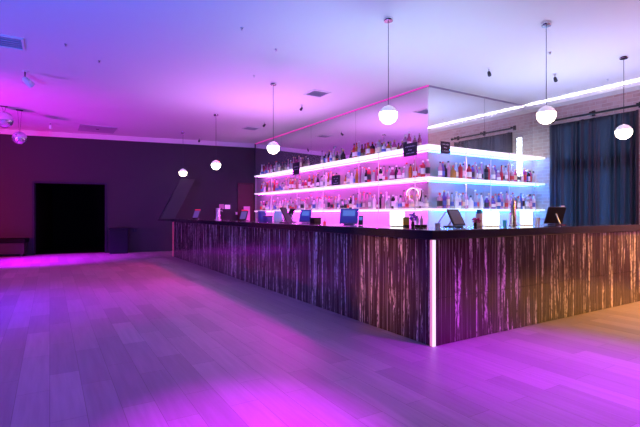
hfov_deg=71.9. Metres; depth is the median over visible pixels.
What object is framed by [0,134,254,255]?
wall
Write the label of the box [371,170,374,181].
bottle
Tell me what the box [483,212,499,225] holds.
table lamp
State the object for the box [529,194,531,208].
bottle
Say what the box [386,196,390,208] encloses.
bottle
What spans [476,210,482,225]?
tub
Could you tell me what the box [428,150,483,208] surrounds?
mirror
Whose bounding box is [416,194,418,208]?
bottle
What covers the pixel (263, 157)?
mirror
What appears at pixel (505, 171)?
bottle
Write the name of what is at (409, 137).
bottle
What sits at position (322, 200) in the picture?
bottle
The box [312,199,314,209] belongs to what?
bottle
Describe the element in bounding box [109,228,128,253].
waste bin
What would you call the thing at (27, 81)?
ceiling spotlight
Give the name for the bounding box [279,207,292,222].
tablet till
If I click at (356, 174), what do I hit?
bottle
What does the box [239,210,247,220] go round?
tablet till
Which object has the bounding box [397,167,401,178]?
bottle
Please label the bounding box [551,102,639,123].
curtain rod
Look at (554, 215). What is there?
tablet till
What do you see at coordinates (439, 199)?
bottle
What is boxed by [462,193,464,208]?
bottle
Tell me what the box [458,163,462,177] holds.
bottle
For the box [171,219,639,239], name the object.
countertop
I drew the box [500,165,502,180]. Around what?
bottle
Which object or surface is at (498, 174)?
bottle
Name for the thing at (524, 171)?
bottle
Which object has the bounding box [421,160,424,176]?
bottle
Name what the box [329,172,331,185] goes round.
bottle
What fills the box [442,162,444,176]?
bottle
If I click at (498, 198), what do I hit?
bottle
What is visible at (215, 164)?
pendant lamp
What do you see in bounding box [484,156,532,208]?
mirror
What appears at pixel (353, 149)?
bottle
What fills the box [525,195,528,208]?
bottle
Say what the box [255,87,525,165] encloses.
wall
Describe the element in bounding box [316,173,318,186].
bottle
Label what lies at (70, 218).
doorway
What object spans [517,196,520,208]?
bottle
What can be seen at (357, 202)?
bottle
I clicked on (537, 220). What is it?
drinking glass
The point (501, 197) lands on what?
bottle
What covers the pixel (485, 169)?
bottle
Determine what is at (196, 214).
tablet till
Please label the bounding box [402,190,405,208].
bottle
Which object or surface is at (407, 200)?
bottle
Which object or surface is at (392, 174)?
bottle
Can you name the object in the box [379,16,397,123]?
pendant lamp
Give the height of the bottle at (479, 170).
0.280 m
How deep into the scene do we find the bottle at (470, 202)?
9.01 m
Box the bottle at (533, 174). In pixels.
[532,171,534,182]
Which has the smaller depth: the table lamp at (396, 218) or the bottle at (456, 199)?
the table lamp at (396, 218)
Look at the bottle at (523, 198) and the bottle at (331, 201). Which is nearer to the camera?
the bottle at (523, 198)
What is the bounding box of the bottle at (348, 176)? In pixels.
[347,171,349,183]
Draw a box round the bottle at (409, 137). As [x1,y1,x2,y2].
[407,132,410,143]
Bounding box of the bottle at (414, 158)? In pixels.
[413,158,416,177]
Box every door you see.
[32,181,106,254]
[238,183,253,220]
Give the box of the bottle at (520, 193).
[520,193,522,208]
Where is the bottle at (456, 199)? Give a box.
[454,191,458,208]
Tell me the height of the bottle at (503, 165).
0.356 m
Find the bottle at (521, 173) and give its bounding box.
[520,170,523,181]
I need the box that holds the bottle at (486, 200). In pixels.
[485,196,488,208]
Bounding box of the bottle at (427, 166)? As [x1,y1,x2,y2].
[425,159,429,176]
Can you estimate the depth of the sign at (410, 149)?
8.53 m
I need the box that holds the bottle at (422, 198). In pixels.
[421,190,423,207]
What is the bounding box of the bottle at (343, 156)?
[341,149,345,159]
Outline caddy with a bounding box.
[415,215,426,226]
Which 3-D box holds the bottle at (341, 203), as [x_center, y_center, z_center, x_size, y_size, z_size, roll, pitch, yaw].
[0.541,-0.227,10.837,0.104,0.262,0.106,0,0,-15]
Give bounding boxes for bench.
[0,238,28,256]
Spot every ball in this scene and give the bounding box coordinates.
[0,106,13,127]
[12,109,26,143]
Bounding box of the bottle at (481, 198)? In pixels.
[479,193,482,208]
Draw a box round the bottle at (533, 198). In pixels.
[532,194,534,208]
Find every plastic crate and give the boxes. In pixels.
[258,211,265,220]
[263,216,272,221]
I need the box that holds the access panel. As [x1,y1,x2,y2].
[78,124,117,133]
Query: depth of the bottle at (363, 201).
10.06 m
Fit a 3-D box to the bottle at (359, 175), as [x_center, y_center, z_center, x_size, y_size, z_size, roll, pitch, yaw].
[0.924,-0.892,10.201,0.076,0.408,0.078,0,0,-24]
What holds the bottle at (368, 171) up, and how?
on the shelving at (426, 146)
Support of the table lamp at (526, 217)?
on the bar counter at (432, 286)
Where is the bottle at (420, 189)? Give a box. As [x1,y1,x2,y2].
[419,189,421,207]
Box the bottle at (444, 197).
[442,190,446,208]
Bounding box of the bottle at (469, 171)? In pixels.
[467,164,471,178]
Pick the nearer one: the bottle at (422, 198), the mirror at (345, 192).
the bottle at (422, 198)
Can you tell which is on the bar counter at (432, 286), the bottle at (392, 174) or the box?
the box
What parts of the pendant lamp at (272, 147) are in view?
lamp shade, glass globe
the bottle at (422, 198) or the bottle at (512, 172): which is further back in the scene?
the bottle at (512, 172)
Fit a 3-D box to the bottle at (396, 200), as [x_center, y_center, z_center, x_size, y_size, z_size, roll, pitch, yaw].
[1.590,-0.230,9.183,0.106,0.269,0.108,0,0,-34]
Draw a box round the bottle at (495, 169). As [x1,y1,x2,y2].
[494,165,496,180]
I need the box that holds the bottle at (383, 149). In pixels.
[381,142,385,152]
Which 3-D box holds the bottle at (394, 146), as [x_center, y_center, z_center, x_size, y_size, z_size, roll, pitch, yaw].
[1.560,-1.415,9.251,0.100,0.252,0.102,0,0,-30]
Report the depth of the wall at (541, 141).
9.96 m
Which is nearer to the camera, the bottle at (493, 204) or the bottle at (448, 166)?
the bottle at (448, 166)
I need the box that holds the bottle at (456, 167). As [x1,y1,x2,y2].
[455,163,457,177]
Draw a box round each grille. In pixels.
[0,36,21,48]
[307,91,328,96]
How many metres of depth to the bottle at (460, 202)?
8.80 m
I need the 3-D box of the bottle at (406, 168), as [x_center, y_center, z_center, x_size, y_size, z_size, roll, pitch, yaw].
[1.744,-0.855,8.881,0.084,0.334,0.086,0,0,-30]
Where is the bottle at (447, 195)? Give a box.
[446,191,449,208]
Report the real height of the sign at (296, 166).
0.340 m
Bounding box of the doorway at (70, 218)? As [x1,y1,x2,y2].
[36,183,104,253]
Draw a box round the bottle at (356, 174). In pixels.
[355,169,358,182]
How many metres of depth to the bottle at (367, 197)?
9.98 m
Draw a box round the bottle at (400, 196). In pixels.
[398,195,401,208]
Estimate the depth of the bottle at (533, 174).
10.13 m
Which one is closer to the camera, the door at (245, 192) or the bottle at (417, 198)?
the bottle at (417, 198)
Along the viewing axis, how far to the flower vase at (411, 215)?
5.14 m
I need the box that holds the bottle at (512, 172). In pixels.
[510,164,513,181]
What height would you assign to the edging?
0.030 m
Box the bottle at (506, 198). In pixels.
[505,191,507,208]
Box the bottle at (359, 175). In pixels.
[358,166,360,182]
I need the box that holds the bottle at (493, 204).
[491,196,495,208]
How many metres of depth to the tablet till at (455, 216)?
5.10 m
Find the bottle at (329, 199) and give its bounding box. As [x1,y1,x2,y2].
[327,196,330,209]
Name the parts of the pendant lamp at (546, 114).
glass globe, lamp shade, cord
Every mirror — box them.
[255,136,280,178]
[255,175,280,210]
[281,126,310,173]
[281,170,310,205]
[311,111,355,168]
[311,162,355,202]
[356,87,427,161]
[356,150,427,208]
[428,87,483,155]
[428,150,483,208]
[484,98,532,160]
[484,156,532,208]
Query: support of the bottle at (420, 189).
on the shelving at (426, 146)
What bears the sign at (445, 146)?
attached to the shelving at (452, 149)
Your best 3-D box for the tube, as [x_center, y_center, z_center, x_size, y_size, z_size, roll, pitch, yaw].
[4.578,-1.248,10.060,0.050,0.986,0.057,0,0,-32]
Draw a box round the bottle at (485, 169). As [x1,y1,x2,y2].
[484,165,487,179]
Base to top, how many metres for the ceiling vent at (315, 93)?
0.025 m
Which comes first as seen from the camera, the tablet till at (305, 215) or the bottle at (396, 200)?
the tablet till at (305, 215)
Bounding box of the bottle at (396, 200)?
[394,196,397,208]
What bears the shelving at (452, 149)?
on the countertop
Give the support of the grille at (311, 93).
attached to the ceiling vent at (315, 93)
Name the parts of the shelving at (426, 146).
support rod, support rod, support rod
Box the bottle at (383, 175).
[382,166,384,180]
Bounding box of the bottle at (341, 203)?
[340,199,343,209]
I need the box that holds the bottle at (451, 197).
[450,193,453,208]
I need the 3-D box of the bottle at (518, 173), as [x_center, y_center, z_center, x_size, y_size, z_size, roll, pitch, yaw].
[4.435,-0.844,9.834,0.079,0.310,0.081,0,0,-41]
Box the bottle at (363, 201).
[362,192,364,208]
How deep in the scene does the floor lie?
3.75 m
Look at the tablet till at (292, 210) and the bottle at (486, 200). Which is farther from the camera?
the bottle at (486, 200)
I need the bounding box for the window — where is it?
[556,111,633,124]
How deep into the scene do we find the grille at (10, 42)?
6.43 m
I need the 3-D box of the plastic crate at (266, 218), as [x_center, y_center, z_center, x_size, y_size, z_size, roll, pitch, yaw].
[-1.006,0.102,8.532,0.132,0.108,0.172,0,0,-32]
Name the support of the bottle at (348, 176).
on the shelving at (426, 146)
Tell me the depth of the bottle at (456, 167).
8.79 m
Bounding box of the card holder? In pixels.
[403,217,409,226]
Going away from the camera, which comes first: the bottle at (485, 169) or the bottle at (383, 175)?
the bottle at (485, 169)
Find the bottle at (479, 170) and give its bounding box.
[478,167,481,179]
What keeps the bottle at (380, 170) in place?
on the shelving at (426, 146)
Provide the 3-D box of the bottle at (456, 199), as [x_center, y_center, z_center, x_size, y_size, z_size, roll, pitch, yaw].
[2.717,-0.267,8.777,0.087,0.342,0.089,0,0,-44]
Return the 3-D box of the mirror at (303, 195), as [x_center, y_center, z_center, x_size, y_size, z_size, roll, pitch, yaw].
[-0.737,-0.661,13.224,0.012,1.157,1.874,0,0,-32]
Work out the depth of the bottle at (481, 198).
9.13 m
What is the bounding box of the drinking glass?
[535,218,539,224]
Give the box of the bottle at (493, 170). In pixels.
[491,166,494,179]
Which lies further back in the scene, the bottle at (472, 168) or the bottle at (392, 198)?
the bottle at (392, 198)
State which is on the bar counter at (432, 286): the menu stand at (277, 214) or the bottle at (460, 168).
the menu stand at (277, 214)
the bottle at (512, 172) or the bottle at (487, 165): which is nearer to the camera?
the bottle at (487, 165)
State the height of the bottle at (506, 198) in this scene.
0.387 m
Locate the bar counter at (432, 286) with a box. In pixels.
[158,179,639,346]
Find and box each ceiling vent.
[0,34,24,50]
[242,126,259,130]
[303,89,330,97]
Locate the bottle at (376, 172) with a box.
[375,167,377,181]
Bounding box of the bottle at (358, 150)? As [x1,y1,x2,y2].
[357,141,360,156]
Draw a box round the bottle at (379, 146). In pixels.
[377,140,381,152]
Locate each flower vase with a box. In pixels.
[409,213,416,226]
[472,218,480,225]
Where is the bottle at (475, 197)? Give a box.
[473,190,476,208]
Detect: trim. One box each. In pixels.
[0,129,254,147]
[524,81,639,111]
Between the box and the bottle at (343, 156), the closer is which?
the box
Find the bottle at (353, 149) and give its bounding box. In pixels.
[352,144,354,157]
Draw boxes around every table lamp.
[390,212,404,225]
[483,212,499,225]
[520,211,532,224]
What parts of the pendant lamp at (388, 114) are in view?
lamp shade, glass globe, cord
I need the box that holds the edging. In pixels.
[256,85,523,143]
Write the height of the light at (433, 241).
1.003 m
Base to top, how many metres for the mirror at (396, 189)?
1.157 m
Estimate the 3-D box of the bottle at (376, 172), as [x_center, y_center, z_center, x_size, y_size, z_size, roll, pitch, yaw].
[1.258,-0.852,9.745,0.079,0.327,0.081,0,0,-23]
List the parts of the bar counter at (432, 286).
flap rail, panel, panel, panel, panel, panel, panel, panel, panel, panel, panel, panel, panel, panel, panel, panel, panel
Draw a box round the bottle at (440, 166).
[438,161,441,176]
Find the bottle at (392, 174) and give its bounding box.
[389,167,394,179]
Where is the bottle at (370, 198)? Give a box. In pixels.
[368,193,371,208]
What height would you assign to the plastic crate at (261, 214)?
0.208 m
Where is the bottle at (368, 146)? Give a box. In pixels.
[367,143,369,154]
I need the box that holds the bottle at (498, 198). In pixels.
[497,194,500,208]
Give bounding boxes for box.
[309,217,320,223]
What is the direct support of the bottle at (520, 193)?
on the shelving at (452, 149)
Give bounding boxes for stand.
[273,211,281,221]
[435,209,447,227]
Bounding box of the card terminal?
[358,216,362,224]
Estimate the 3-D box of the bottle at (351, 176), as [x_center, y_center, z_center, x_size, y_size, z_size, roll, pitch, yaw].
[0.756,-0.828,10.495,0.077,0.278,0.078,0,0,-42]
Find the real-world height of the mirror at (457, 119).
1.223 m
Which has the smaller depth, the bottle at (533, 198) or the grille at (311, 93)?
the grille at (311, 93)
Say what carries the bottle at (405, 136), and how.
on the shelving at (426, 146)
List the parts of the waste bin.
bin lid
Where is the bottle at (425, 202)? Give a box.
[423,195,428,207]
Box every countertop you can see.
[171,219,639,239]
[244,206,249,220]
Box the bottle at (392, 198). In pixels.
[391,195,394,208]
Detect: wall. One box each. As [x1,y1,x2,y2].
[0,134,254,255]
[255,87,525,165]
[533,90,639,224]
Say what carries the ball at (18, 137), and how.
hanging from the ceiling
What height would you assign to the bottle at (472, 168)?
0.296 m
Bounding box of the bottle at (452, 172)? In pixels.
[450,165,455,177]
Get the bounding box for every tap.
[215,208,222,219]
[508,200,517,225]
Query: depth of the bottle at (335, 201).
11.04 m
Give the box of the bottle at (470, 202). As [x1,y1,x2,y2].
[468,195,473,208]
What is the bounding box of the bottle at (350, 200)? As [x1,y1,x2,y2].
[349,196,351,208]
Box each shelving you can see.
[254,144,439,224]
[431,145,544,225]
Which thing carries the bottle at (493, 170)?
on the shelving at (452, 149)
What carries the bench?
on the floor
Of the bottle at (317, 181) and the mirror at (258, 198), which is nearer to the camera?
the bottle at (317, 181)
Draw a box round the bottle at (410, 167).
[409,164,411,177]
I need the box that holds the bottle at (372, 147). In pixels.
[370,142,374,154]
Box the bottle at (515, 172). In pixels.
[514,169,516,181]
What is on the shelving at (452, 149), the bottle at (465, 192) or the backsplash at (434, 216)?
the bottle at (465, 192)
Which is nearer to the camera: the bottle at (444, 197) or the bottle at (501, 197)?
the bottle at (444, 197)
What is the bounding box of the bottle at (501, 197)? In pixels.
[500,192,502,208]
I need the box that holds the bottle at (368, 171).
[367,167,370,181]
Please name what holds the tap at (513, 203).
on the bar counter at (432, 286)
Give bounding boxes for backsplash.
[255,210,427,226]
[428,210,519,226]
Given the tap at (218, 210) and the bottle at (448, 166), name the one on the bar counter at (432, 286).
the tap at (218, 210)
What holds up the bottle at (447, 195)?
on the shelving at (452, 149)
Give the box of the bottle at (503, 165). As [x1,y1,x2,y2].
[502,165,504,180]
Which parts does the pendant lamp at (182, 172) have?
glass globe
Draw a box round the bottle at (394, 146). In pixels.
[392,140,396,150]
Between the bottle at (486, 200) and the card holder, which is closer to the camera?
the card holder
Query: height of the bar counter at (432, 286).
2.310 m
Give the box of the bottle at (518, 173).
[517,169,520,181]
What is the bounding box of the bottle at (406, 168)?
[404,163,408,178]
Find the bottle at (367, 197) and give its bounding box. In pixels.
[365,193,368,208]
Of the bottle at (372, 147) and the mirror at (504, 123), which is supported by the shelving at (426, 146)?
the bottle at (372, 147)
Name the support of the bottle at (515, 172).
on the shelving at (452, 149)
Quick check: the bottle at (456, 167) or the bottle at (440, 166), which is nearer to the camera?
the bottle at (440, 166)
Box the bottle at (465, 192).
[464,192,467,208]
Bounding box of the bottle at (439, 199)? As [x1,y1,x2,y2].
[437,193,442,207]
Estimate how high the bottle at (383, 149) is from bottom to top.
0.248 m
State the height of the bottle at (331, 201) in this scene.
0.319 m
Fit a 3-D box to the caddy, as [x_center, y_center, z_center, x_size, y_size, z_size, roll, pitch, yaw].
[1.153,0.087,5.046,0.110,0.138,0.090,0,0,-32]
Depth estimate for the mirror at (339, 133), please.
11.40 m
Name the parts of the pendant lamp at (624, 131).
cord, lamp shade, glass globe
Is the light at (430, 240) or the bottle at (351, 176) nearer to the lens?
the light at (430, 240)
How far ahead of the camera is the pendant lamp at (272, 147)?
8.37 m
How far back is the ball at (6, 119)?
10.18 m
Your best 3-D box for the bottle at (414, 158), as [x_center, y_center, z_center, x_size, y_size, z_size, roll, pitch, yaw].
[1.867,-0.890,8.665,0.077,0.403,0.079,0,0,-31]
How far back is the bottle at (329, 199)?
11.37 m
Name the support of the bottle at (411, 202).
on the shelving at (426, 146)
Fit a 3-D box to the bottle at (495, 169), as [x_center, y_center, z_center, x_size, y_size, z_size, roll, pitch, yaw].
[3.748,-0.860,9.466,0.086,0.344,0.088,0,0,-19]
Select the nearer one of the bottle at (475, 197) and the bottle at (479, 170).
the bottle at (475, 197)
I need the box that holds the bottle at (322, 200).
[321,196,323,209]
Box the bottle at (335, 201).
[334,196,336,209]
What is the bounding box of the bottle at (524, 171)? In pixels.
[523,168,526,181]
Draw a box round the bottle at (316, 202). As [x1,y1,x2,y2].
[315,198,317,209]
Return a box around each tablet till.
[192,209,200,218]
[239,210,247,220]
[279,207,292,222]
[284,208,295,221]
[299,210,311,222]
[339,209,357,224]
[443,209,464,226]
[544,206,565,224]
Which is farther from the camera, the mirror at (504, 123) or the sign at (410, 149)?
the mirror at (504, 123)
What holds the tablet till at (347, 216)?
on the bar counter at (432, 286)
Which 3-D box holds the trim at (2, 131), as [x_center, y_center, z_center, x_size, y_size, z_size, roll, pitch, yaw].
[-8.241,-2.425,13.493,12.658,0.150,0.050,0,0,-21]
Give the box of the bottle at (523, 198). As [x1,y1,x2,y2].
[522,194,524,208]
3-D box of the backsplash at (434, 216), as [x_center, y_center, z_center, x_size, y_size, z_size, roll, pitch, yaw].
[3.555,0.124,9.477,3.387,0.405,0.012,0,0,-32]
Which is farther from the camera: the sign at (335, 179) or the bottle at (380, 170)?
the sign at (335, 179)
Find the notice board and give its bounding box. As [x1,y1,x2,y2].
[219,204,231,209]
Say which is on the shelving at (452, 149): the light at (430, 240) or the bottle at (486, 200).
the bottle at (486, 200)
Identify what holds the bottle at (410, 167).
on the shelving at (426, 146)
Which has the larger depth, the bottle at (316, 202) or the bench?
the bench
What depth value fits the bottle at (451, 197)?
8.73 m
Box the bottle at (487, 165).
[487,165,489,179]
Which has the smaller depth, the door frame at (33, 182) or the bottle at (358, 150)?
the bottle at (358, 150)
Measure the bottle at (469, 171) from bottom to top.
0.313 m
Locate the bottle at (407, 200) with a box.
[405,196,409,208]
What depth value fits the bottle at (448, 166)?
8.67 m
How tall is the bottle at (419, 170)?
0.259 m
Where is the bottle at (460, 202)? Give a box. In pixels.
[458,193,461,208]
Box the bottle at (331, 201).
[330,197,332,209]
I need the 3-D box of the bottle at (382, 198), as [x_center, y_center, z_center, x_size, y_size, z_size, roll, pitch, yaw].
[1.364,-0.250,9.530,0.077,0.308,0.079,0,0,-27]
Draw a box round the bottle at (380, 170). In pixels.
[379,167,381,180]
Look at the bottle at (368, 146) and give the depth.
9.88 m
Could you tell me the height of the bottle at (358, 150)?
0.399 m
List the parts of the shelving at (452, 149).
support rod, support rod, support rod, support rod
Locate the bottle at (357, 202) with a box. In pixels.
[356,193,358,208]
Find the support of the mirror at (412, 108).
attached to the wall at (425, 87)
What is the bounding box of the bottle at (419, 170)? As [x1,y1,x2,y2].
[417,165,420,176]
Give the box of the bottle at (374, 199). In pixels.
[373,195,375,208]
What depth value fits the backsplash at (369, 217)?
10.21 m
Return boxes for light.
[430,240,431,345]
[432,240,435,346]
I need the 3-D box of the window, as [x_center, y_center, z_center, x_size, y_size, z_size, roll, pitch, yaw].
[5.683,-0.803,9.194,0.058,2.360,1.640,0,0,-32]
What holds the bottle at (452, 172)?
on the shelving at (452, 149)
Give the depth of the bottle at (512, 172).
9.68 m
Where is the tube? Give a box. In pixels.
[519,137,522,172]
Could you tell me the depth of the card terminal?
5.85 m
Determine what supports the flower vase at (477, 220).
on the bar counter at (432, 286)
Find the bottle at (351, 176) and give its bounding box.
[350,173,352,183]
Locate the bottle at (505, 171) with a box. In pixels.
[504,166,507,180]
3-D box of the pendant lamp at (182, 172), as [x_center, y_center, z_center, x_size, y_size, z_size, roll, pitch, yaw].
[-4.202,-1.818,13.528,0.232,1.362,0.232,0,0,-32]
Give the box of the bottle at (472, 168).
[471,165,474,178]
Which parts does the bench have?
bench seat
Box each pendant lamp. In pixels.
[179,132,186,175]
[211,114,220,169]
[267,82,278,153]
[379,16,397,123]
[536,21,555,123]
[615,55,632,138]
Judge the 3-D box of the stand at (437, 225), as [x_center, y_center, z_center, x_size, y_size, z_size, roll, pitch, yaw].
[1.344,0.052,4.874,0.149,0.208,0.062,0,0,7]
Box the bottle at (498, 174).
[497,171,500,180]
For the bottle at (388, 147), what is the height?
0.239 m
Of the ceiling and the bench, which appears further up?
the ceiling
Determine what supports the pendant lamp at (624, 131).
hanging from the ceiling
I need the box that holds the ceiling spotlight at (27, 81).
[22,70,34,87]
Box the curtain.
[549,110,638,223]
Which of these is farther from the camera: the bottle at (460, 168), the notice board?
the notice board
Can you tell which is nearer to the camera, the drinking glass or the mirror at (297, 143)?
the drinking glass
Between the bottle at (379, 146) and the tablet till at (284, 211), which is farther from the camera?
the bottle at (379, 146)
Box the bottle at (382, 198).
[381,195,384,208]
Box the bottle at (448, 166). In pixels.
[446,161,450,177]
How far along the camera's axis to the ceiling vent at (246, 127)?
12.86 m
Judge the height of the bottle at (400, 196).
0.280 m
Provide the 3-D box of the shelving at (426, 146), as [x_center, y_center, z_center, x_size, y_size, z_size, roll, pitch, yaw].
[-0.003,-0.480,11.707,0.313,1.615,8.133,0,0,-32]
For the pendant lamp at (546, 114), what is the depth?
5.73 m
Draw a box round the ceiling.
[0,0,639,143]
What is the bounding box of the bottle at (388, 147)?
[386,141,390,151]
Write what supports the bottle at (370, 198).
on the shelving at (426, 146)
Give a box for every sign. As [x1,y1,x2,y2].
[293,162,299,174]
[332,175,339,185]
[403,142,416,156]
[441,141,449,153]
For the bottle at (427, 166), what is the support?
on the shelving at (426, 146)
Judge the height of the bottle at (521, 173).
0.280 m
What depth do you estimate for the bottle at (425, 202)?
8.38 m
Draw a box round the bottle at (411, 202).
[409,195,414,208]
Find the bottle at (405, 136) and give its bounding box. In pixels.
[403,135,406,143]
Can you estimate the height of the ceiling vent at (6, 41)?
0.025 m
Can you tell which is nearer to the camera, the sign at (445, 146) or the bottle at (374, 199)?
the sign at (445, 146)
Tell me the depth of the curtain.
9.03 m
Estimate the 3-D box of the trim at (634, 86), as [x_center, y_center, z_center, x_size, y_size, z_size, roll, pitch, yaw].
[7.555,-2.420,5.871,0.339,0.084,10.317,0,0,-32]
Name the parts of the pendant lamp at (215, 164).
glass globe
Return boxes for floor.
[0,251,639,426]

